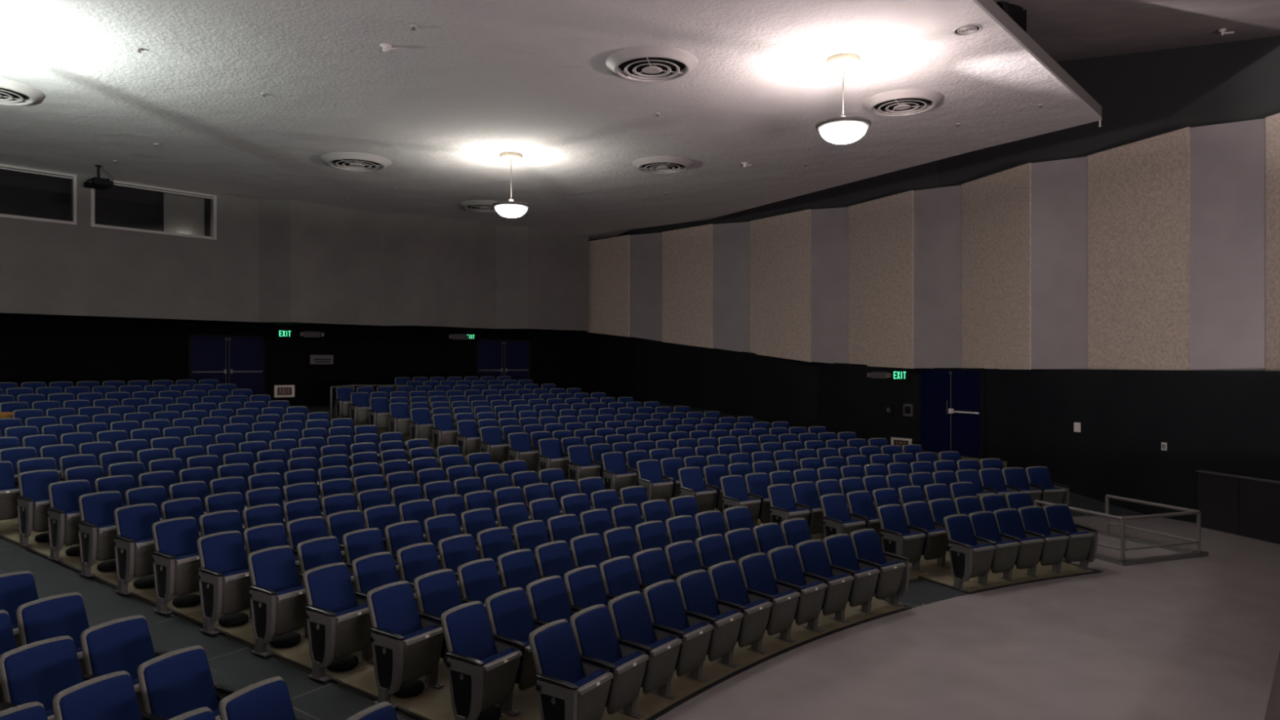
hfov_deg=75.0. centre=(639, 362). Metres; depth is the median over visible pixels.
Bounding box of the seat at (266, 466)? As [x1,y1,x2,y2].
[253,460,285,488]
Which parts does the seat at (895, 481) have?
backrest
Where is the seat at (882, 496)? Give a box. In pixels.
[871,488,900,551]
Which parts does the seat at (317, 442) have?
backrest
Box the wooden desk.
[0,412,13,418]
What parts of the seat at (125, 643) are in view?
armrest, backrest, seat, armrest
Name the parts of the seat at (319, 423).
backrest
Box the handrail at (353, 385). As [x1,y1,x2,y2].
[330,384,406,417]
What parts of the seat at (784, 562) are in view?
backrest, leg, armrest, seat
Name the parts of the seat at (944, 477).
backrest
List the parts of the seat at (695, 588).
backrest, leg, armrest, seat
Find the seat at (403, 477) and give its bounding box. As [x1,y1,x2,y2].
[385,471,425,500]
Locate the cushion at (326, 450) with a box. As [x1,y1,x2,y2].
[322,445,350,466]
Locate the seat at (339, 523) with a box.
[325,510,365,563]
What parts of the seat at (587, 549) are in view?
backrest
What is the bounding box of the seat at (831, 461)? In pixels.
[822,456,845,477]
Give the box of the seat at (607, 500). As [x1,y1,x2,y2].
[590,489,620,528]
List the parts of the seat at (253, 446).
backrest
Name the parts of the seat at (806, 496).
leg, backrest, armrest, seat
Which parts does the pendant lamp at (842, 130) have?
stem, lamp shade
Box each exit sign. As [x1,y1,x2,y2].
[274,385,294,397]
[276,326,293,338]
[464,331,475,340]
[890,437,911,448]
[891,368,909,382]
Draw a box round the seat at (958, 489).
[949,481,977,502]
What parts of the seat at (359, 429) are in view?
backrest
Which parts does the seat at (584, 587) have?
armrest, backrest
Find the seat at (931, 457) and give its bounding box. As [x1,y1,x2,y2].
[915,452,937,471]
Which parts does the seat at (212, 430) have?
backrest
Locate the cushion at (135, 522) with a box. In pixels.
[116,505,159,541]
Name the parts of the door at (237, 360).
vertical rod, vertical rod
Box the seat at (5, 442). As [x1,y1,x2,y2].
[0,436,19,449]
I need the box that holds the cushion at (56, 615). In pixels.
[21,595,89,648]
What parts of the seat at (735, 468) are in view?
backrest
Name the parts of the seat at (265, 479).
backrest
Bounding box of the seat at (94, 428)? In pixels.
[76,422,107,441]
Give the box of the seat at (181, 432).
[162,426,191,446]
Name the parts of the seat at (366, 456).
backrest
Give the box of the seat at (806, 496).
[791,481,824,534]
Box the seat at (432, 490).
[422,480,454,511]
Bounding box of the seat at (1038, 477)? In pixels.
[1025,466,1069,507]
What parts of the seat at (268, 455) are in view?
backrest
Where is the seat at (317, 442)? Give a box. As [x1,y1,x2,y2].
[298,436,324,467]
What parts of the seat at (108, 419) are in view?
backrest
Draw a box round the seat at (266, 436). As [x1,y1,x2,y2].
[244,431,272,449]
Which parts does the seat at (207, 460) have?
backrest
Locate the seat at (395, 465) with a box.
[381,459,417,486]
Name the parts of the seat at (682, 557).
armrest, backrest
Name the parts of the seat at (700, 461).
backrest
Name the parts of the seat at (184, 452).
backrest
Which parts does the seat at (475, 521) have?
backrest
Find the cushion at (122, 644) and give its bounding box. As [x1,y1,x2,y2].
[85,617,155,679]
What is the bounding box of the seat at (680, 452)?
[671,447,694,467]
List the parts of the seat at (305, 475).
backrest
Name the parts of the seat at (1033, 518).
backrest, leg, armrest, seat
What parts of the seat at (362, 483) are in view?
backrest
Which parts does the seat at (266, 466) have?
backrest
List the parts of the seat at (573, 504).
backrest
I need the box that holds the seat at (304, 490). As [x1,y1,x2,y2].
[283,482,324,517]
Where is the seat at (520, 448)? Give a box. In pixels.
[507,432,538,471]
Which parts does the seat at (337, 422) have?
backrest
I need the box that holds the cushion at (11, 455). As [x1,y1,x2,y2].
[0,448,36,473]
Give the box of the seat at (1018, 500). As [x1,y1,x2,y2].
[1004,491,1033,510]
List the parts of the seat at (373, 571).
armrest, leg, backrest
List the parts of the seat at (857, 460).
backrest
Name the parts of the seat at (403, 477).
backrest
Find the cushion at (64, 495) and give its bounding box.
[50,480,91,512]
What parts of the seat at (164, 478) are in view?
backrest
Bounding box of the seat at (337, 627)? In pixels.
[302,562,372,681]
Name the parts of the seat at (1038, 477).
leg, armrest, backrest, seat, armrest, frame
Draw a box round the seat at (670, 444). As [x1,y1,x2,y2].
[655,439,676,457]
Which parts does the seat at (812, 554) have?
backrest, leg, armrest, seat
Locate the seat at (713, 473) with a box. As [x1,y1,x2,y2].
[702,464,727,512]
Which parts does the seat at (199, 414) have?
backrest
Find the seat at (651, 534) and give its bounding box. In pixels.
[635,520,669,553]
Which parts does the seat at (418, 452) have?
backrest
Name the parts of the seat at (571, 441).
leg, backrest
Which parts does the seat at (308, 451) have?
backrest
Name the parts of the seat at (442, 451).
backrest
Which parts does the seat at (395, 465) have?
backrest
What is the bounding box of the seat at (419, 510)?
[398,499,434,542]
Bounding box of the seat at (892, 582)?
[849,528,909,614]
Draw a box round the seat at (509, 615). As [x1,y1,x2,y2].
[484,586,537,715]
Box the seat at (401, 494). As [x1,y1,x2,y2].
[391,484,434,515]
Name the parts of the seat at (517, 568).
backrest, armrest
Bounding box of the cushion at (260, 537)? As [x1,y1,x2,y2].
[246,524,288,553]
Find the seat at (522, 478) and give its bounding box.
[511,471,538,496]
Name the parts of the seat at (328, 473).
backrest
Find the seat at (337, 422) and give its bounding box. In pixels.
[330,417,355,439]
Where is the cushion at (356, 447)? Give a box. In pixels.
[351,443,377,453]
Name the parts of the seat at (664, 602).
backrest, leg, armrest, seat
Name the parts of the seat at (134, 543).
panel, leg, frame, armrest, backrest, seat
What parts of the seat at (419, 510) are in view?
backrest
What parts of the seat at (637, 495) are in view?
backrest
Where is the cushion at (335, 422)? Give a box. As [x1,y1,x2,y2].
[332,418,355,435]
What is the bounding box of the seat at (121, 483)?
[94,475,135,506]
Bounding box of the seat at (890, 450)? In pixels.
[880,444,902,462]
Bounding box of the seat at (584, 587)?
[563,564,608,614]
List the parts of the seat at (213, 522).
backrest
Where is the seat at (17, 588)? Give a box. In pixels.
[0,570,38,648]
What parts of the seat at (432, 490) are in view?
backrest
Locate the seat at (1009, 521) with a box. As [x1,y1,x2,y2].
[992,508,1044,582]
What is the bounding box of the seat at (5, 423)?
[0,417,22,436]
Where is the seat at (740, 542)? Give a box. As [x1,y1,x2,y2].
[724,528,758,563]
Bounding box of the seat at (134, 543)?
[112,503,159,594]
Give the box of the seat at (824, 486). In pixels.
[815,479,850,540]
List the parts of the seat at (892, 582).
backrest, leg, armrest, seat, leg, armrest, frame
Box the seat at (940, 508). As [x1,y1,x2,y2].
[928,497,957,568]
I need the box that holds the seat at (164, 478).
[137,471,176,500]
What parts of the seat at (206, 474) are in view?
backrest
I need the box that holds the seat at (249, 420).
[229,415,254,431]
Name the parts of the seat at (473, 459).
backrest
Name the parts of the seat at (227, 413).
backrest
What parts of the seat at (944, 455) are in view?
backrest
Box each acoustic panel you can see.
[587,235,629,337]
[662,223,712,348]
[749,208,810,362]
[848,190,913,368]
[961,162,1031,369]
[1087,126,1190,370]
[1265,112,1279,370]
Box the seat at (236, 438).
[215,432,243,452]
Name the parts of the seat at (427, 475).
backrest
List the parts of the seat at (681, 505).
backrest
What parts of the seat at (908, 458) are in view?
backrest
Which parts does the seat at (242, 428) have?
backrest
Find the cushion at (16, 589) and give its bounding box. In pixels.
[0,573,38,625]
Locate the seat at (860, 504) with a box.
[845,490,882,544]
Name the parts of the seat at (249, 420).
backrest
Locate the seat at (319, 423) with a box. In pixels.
[305,418,328,436]
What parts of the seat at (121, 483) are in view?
backrest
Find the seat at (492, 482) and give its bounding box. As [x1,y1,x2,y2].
[483,473,511,502]
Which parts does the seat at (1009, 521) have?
backrest, leg, armrest, seat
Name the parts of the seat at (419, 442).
backrest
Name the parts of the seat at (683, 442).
backrest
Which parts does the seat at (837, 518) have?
panel, backrest, frame, armrest, seat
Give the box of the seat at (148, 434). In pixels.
[130,428,160,448]
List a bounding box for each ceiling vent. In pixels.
[0,77,45,105]
[320,151,391,171]
[458,200,499,212]
[605,45,698,82]
[631,155,693,173]
[862,88,944,116]
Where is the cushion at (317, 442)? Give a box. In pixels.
[300,437,324,457]
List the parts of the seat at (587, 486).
backrest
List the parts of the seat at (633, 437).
backrest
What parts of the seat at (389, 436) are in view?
backrest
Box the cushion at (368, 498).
[360,489,391,514]
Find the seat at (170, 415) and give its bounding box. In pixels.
[153,411,179,426]
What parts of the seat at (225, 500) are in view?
backrest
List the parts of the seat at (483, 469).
backrest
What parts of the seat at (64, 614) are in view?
backrest, seat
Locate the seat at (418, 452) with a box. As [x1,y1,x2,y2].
[408,447,435,471]
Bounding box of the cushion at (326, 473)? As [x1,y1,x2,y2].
[320,466,350,481]
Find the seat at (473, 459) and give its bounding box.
[466,452,502,476]
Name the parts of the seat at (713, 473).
leg, armrest, backrest, seat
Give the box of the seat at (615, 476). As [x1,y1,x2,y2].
[601,451,636,497]
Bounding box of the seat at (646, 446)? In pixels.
[634,440,655,459]
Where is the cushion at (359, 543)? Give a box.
[346,529,385,562]
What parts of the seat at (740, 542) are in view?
backrest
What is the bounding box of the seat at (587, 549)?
[569,533,608,571]
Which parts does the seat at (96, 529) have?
panel, leg, frame, armrest, backrest, seat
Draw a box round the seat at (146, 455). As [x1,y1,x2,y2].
[137,448,170,472]
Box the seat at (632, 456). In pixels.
[625,449,648,485]
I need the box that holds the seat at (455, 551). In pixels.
[437,533,499,604]
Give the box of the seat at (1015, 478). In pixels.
[1001,466,1042,506]
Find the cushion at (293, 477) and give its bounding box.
[286,470,319,494]
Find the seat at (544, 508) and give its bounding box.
[528,497,560,542]
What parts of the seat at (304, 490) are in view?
backrest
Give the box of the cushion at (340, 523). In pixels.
[328,511,365,543]
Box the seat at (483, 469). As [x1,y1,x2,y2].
[474,462,502,489]
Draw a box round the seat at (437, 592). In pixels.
[413,568,462,688]
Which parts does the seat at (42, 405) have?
backrest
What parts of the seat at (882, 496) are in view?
backrest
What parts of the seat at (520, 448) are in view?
panel, frame, backrest, seat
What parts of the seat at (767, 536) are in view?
backrest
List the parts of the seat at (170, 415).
backrest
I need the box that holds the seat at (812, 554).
[795,539,853,632]
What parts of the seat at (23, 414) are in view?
backrest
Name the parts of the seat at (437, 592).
armrest, leg, backrest, seat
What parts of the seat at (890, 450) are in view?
backrest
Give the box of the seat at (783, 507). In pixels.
[766,484,810,525]
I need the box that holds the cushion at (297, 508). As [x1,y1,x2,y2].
[286,499,322,521]
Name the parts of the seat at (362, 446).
backrest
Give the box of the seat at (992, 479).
[978,467,1017,499]
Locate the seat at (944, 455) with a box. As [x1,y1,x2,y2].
[938,451,960,469]
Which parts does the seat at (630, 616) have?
backrest, leg, armrest, seat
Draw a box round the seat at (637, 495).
[619,485,648,522]
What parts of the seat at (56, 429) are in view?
backrest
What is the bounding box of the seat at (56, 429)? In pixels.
[41,424,74,444]
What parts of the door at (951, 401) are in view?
pull plate, vertical rod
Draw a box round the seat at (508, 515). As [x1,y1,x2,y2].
[495,502,529,550]
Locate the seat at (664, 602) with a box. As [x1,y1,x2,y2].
[642,579,713,699]
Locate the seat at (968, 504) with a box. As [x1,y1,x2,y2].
[953,495,982,515]
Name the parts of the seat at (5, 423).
backrest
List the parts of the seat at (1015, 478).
leg, backrest, armrest, seat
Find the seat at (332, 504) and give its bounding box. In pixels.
[320,493,365,528]
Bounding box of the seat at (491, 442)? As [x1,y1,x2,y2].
[479,426,509,463]
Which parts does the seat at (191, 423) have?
backrest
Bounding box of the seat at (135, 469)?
[107,462,145,488]
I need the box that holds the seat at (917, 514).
[902,501,948,573]
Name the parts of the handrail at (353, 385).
post, rail, rail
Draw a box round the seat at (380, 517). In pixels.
[363,504,400,551]
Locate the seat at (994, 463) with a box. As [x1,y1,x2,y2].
[979,457,1004,472]
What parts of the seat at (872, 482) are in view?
backrest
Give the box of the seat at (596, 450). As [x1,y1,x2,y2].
[589,443,612,479]
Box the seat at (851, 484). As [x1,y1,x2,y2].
[838,476,876,514]
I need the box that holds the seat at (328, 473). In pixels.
[317,465,355,497]
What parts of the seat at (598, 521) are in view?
backrest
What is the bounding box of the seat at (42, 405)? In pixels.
[31,400,60,416]
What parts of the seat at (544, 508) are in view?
backrest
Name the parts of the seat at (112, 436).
backrest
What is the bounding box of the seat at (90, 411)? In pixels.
[78,406,106,422]
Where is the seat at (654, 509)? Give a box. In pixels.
[640,499,671,542]
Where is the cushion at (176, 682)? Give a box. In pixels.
[143,648,218,719]
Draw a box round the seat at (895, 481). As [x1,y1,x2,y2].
[885,473,926,500]
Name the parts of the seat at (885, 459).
backrest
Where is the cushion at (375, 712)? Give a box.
[358,705,397,719]
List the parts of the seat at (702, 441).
backrest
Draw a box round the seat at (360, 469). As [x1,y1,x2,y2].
[350,462,387,489]
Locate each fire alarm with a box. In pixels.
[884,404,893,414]
[903,404,912,416]
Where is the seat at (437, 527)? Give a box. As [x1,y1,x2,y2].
[423,514,479,568]
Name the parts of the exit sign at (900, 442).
plate, panel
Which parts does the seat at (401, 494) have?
backrest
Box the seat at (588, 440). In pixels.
[582,435,604,456]
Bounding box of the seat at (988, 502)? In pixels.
[979,493,1008,512]
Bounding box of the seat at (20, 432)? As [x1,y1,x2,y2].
[4,426,39,447]
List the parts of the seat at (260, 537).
leg, backrest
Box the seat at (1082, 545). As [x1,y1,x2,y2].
[1042,503,1097,574]
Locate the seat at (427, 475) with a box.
[416,467,455,496]
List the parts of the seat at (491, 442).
frame, backrest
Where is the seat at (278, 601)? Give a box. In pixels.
[247,545,307,657]
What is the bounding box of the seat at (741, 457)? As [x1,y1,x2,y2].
[728,452,753,473]
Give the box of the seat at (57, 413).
[45,407,75,424]
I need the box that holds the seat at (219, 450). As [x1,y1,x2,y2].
[206,443,236,466]
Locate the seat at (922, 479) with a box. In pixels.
[908,471,934,503]
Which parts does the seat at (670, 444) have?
backrest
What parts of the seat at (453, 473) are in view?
backrest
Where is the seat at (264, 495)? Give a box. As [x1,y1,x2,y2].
[244,487,286,527]
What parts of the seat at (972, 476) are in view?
backrest, seat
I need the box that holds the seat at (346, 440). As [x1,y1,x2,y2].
[326,435,352,466]
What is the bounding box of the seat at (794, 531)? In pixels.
[780,517,812,547]
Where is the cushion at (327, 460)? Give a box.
[322,455,351,477]
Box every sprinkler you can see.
[134,47,143,53]
[379,43,396,52]
[409,24,417,31]
[741,162,751,167]
[1217,28,1234,35]
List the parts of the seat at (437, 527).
backrest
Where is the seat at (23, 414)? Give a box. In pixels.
[12,408,43,426]
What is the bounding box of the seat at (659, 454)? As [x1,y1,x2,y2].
[648,448,671,475]
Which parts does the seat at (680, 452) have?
backrest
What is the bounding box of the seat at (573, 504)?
[560,493,591,534]
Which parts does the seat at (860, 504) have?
backrest, leg, armrest, seat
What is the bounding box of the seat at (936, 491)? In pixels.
[924,483,951,506]
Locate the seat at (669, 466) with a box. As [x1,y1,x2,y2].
[660,457,684,513]
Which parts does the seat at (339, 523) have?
backrest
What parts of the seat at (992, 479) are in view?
leg, backrest, armrest, seat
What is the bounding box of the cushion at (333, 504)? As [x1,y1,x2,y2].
[324,494,358,515]
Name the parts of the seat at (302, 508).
backrest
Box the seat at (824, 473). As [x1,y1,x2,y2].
[816,466,841,482]
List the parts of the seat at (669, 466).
leg, armrest, backrest, seat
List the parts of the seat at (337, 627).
hinge knob, panel, leg, frame, armrest, backrest, seat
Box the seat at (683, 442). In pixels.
[676,438,697,455]
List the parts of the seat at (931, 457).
backrest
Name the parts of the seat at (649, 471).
frame, armrest, backrest, seat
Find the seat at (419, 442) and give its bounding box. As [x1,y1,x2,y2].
[405,438,438,462]
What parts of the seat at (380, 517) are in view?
backrest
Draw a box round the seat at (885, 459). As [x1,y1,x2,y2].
[869,453,892,475]
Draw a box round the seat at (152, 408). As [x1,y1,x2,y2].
[137,404,163,419]
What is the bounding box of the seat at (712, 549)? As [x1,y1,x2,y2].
[694,533,730,572]
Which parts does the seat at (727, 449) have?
backrest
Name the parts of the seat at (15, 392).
backrest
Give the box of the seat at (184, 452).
[172,445,204,469]
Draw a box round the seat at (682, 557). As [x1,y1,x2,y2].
[664,540,702,582]
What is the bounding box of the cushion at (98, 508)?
[81,492,123,526]
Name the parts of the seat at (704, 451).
backrest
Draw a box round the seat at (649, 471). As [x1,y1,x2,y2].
[635,459,673,503]
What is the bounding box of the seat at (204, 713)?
[168,706,215,719]
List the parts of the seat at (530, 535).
backrest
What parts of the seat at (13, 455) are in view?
backrest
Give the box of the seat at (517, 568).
[497,548,539,596]
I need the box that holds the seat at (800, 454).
[795,448,817,469]
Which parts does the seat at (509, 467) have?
backrest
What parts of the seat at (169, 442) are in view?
backrest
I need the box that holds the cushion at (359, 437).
[355,434,379,453]
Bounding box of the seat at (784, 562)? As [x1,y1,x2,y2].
[766,545,827,643]
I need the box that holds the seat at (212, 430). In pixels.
[193,424,221,444]
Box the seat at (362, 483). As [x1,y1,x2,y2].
[353,474,392,505]
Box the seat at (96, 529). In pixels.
[76,490,123,577]
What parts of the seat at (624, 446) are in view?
backrest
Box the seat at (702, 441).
[697,437,718,453]
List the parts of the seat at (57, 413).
backrest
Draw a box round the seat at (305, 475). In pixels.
[284,468,321,506]
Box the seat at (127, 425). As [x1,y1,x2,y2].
[110,420,139,439]
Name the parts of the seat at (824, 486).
leg, backrest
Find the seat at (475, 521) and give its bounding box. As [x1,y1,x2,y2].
[460,507,514,559]
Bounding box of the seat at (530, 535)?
[512,520,549,575]
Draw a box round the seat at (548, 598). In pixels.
[525,575,573,690]
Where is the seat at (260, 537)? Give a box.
[243,523,301,619]
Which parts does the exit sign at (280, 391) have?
panel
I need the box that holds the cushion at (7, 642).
[0,613,17,655]
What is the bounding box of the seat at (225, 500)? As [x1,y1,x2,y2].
[204,492,244,530]
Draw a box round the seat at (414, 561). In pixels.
[395,542,460,618]
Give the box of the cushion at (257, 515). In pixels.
[245,505,287,536]
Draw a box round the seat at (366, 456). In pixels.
[351,451,382,475]
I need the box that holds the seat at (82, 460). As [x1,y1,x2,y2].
[59,453,97,481]
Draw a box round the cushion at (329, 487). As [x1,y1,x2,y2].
[321,480,353,497]
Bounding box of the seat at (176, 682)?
[137,644,239,719]
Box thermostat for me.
[1073,422,1080,431]
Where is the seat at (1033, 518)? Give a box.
[1017,506,1069,577]
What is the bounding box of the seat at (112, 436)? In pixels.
[96,430,128,451]
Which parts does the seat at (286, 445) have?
backrest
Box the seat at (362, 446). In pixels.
[350,442,382,473]
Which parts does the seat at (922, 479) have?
backrest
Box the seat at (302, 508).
[283,497,328,535]
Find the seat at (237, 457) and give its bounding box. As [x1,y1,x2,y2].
[222,452,254,475]
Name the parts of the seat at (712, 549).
armrest, backrest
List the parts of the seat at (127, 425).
backrest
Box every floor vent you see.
[34,532,48,542]
[65,545,79,555]
[97,560,115,571]
[133,576,155,588]
[172,593,200,607]
[218,612,248,626]
[269,631,301,648]
[326,653,358,671]
[392,679,424,697]
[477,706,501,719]
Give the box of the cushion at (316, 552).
[300,537,343,571]
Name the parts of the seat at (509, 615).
backrest, leg, armrest, seat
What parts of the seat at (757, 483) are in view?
leg, backrest, armrest, seat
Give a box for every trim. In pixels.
[0,418,1100,719]
[976,0,1102,119]
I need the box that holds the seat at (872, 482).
[862,475,901,506]
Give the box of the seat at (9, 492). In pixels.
[0,461,19,520]
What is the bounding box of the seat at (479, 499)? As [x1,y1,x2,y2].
[463,490,498,527]
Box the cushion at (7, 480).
[0,462,16,488]
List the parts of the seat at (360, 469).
backrest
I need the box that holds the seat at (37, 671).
[0,635,84,719]
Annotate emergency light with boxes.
[299,331,324,337]
[448,333,469,339]
[866,371,891,378]
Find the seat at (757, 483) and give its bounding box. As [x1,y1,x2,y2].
[744,472,770,526]
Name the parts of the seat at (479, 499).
backrest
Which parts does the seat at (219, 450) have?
backrest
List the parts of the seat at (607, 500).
backrest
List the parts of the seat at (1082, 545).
backrest, leg, armrest, seat, leg, armrest, frame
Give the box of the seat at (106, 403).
[93,399,119,413]
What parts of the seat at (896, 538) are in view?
backrest, panel, frame, armrest, seat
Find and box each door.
[187,333,264,395]
[475,339,529,383]
[918,368,984,458]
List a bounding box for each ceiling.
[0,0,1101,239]
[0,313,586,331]
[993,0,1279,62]
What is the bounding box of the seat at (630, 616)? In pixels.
[607,591,682,719]
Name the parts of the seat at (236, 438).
backrest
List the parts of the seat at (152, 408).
backrest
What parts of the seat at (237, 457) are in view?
backrest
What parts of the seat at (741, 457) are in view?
backrest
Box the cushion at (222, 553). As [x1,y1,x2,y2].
[200,533,248,573]
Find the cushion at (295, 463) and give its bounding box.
[289,457,319,480]
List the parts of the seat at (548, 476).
backrest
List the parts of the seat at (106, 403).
backrest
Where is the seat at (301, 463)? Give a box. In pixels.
[287,457,319,493]
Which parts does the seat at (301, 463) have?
backrest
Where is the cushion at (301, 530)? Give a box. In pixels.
[289,518,328,549]
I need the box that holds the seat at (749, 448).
[739,443,760,463]
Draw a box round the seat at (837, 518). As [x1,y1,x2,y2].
[819,493,866,537]
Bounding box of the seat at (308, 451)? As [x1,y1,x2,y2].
[289,446,319,469]
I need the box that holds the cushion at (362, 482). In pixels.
[355,475,386,493]
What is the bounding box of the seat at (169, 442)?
[150,436,181,457]
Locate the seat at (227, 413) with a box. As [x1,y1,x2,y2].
[209,408,234,424]
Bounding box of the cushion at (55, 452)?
[42,445,75,469]
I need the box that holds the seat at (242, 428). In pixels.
[223,422,249,442]
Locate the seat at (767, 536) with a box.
[752,522,786,555]
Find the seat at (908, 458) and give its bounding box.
[892,453,915,473]
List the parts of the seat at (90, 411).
backrest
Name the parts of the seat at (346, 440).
backrest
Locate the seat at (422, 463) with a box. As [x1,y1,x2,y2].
[410,457,447,482]
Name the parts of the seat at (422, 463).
backrest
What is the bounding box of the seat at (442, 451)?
[435,444,467,467]
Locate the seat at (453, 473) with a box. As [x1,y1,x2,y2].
[445,465,484,492]
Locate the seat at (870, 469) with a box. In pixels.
[863,463,888,477]
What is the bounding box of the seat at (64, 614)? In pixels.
[15,592,91,681]
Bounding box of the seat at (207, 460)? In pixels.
[186,454,219,479]
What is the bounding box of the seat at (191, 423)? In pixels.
[172,417,199,435]
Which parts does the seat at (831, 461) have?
backrest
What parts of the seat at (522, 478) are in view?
backrest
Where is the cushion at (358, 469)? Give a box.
[352,463,380,478]
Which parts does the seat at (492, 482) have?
backrest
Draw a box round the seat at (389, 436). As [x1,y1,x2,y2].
[379,431,407,456]
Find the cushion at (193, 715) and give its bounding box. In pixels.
[183,711,215,719]
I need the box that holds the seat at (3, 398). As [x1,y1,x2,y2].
[0,394,14,403]
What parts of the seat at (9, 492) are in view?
backrest, seat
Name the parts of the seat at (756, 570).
backrest, leg, armrest, seat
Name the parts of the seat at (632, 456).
armrest, leg, backrest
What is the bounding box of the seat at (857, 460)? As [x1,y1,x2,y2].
[846,454,869,476]
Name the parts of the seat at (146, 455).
backrest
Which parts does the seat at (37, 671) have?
armrest, backrest, seat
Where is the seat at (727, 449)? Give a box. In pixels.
[717,444,738,462]
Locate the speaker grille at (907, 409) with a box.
[904,406,910,413]
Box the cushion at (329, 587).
[306,564,357,613]
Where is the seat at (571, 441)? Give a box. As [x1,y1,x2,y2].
[560,436,591,479]
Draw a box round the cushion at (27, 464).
[19,458,56,472]
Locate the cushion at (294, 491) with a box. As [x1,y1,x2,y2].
[286,484,321,510]
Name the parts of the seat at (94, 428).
backrest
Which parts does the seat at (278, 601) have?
panel, leg, frame, armrest, backrest, seat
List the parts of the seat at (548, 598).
leg, armrest, backrest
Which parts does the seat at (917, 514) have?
backrest, leg, armrest, seat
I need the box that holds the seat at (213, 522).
[199,510,247,557]
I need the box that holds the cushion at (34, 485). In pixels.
[20,471,60,501]
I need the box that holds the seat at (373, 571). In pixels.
[351,551,418,663]
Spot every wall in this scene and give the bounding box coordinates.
[0,161,588,330]
[0,184,210,236]
[0,315,595,406]
[588,35,1279,241]
[595,333,1279,523]
[629,118,1265,370]
[1195,470,1279,544]
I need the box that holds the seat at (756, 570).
[737,552,800,654]
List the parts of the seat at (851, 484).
backrest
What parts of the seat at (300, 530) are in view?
armrest, backrest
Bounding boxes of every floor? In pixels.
[0,400,1146,719]
[654,515,1279,719]
[902,450,1006,469]
[1264,650,1279,719]
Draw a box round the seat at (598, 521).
[579,508,613,555]
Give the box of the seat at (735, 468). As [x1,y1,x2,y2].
[727,462,751,493]
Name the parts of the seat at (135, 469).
backrest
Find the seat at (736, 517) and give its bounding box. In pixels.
[723,506,754,531]
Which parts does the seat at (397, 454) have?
backrest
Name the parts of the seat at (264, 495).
backrest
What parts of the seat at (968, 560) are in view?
backrest, panel, leg, frame, armrest, seat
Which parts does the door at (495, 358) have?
vertical rod, vertical rod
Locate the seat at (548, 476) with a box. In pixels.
[537,467,565,492]
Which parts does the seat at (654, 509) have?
backrest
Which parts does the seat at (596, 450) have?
leg, armrest, backrest, seat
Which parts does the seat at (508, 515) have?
backrest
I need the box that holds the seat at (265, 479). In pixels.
[248,472,285,504]
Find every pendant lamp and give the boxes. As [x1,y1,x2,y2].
[492,151,529,217]
[815,53,871,144]
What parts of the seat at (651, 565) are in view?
armrest, backrest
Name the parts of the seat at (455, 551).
backrest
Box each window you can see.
[0,164,76,225]
[90,177,216,239]
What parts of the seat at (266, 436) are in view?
backrest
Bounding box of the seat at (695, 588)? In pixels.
[675,569,743,682]
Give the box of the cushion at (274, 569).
[251,547,300,592]
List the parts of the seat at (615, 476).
panel, frame, armrest, backrest, seat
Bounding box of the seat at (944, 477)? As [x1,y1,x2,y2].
[932,470,957,500]
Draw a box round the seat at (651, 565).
[632,547,671,593]
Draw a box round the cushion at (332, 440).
[328,435,352,455]
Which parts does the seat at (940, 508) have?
armrest, backrest, leg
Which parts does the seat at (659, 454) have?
backrest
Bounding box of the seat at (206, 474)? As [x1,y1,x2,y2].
[178,466,214,495]
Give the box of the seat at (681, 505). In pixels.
[669,495,699,536]
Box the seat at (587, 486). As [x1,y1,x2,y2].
[577,476,622,506]
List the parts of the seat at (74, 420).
backrest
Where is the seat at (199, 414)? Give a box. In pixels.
[182,409,207,425]
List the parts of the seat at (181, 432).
backrest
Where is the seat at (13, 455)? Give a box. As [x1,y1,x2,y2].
[0,447,37,487]
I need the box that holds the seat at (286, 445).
[269,439,297,461]
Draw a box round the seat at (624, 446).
[612,441,634,471]
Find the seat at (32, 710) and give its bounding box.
[0,701,48,719]
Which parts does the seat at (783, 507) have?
panel, backrest, frame, armrest, seat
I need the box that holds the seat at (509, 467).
[501,459,539,486]
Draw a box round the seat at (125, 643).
[80,614,168,714]
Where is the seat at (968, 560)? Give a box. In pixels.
[943,514,995,591]
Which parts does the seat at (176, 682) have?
armrest, backrest, seat, frame, armrest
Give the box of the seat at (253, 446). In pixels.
[238,440,267,462]
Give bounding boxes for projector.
[83,164,113,190]
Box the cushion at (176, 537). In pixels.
[155,518,199,557]
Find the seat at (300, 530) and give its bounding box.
[285,515,345,562]
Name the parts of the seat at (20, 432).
backrest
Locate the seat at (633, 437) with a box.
[626,433,647,450]
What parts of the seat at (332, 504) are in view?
backrest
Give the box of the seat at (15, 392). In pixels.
[5,387,33,401]
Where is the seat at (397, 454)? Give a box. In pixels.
[380,448,408,470]
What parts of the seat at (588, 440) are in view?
backrest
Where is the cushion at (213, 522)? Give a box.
[202,511,244,543]
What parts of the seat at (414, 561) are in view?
armrest, backrest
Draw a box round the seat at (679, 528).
[665,515,698,545]
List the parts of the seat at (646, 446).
backrest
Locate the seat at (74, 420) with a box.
[59,414,89,432]
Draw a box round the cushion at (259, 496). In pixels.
[248,488,284,516]
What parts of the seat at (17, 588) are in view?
seat, backrest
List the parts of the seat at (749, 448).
backrest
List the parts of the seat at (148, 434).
backrest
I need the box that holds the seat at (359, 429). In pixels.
[354,425,380,443]
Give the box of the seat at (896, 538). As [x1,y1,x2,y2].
[876,503,926,563]
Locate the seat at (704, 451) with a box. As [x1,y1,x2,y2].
[694,445,716,466]
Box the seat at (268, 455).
[257,449,288,471]
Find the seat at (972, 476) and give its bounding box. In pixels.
[955,469,995,499]
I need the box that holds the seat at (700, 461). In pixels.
[683,455,706,489]
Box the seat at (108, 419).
[92,413,121,430]

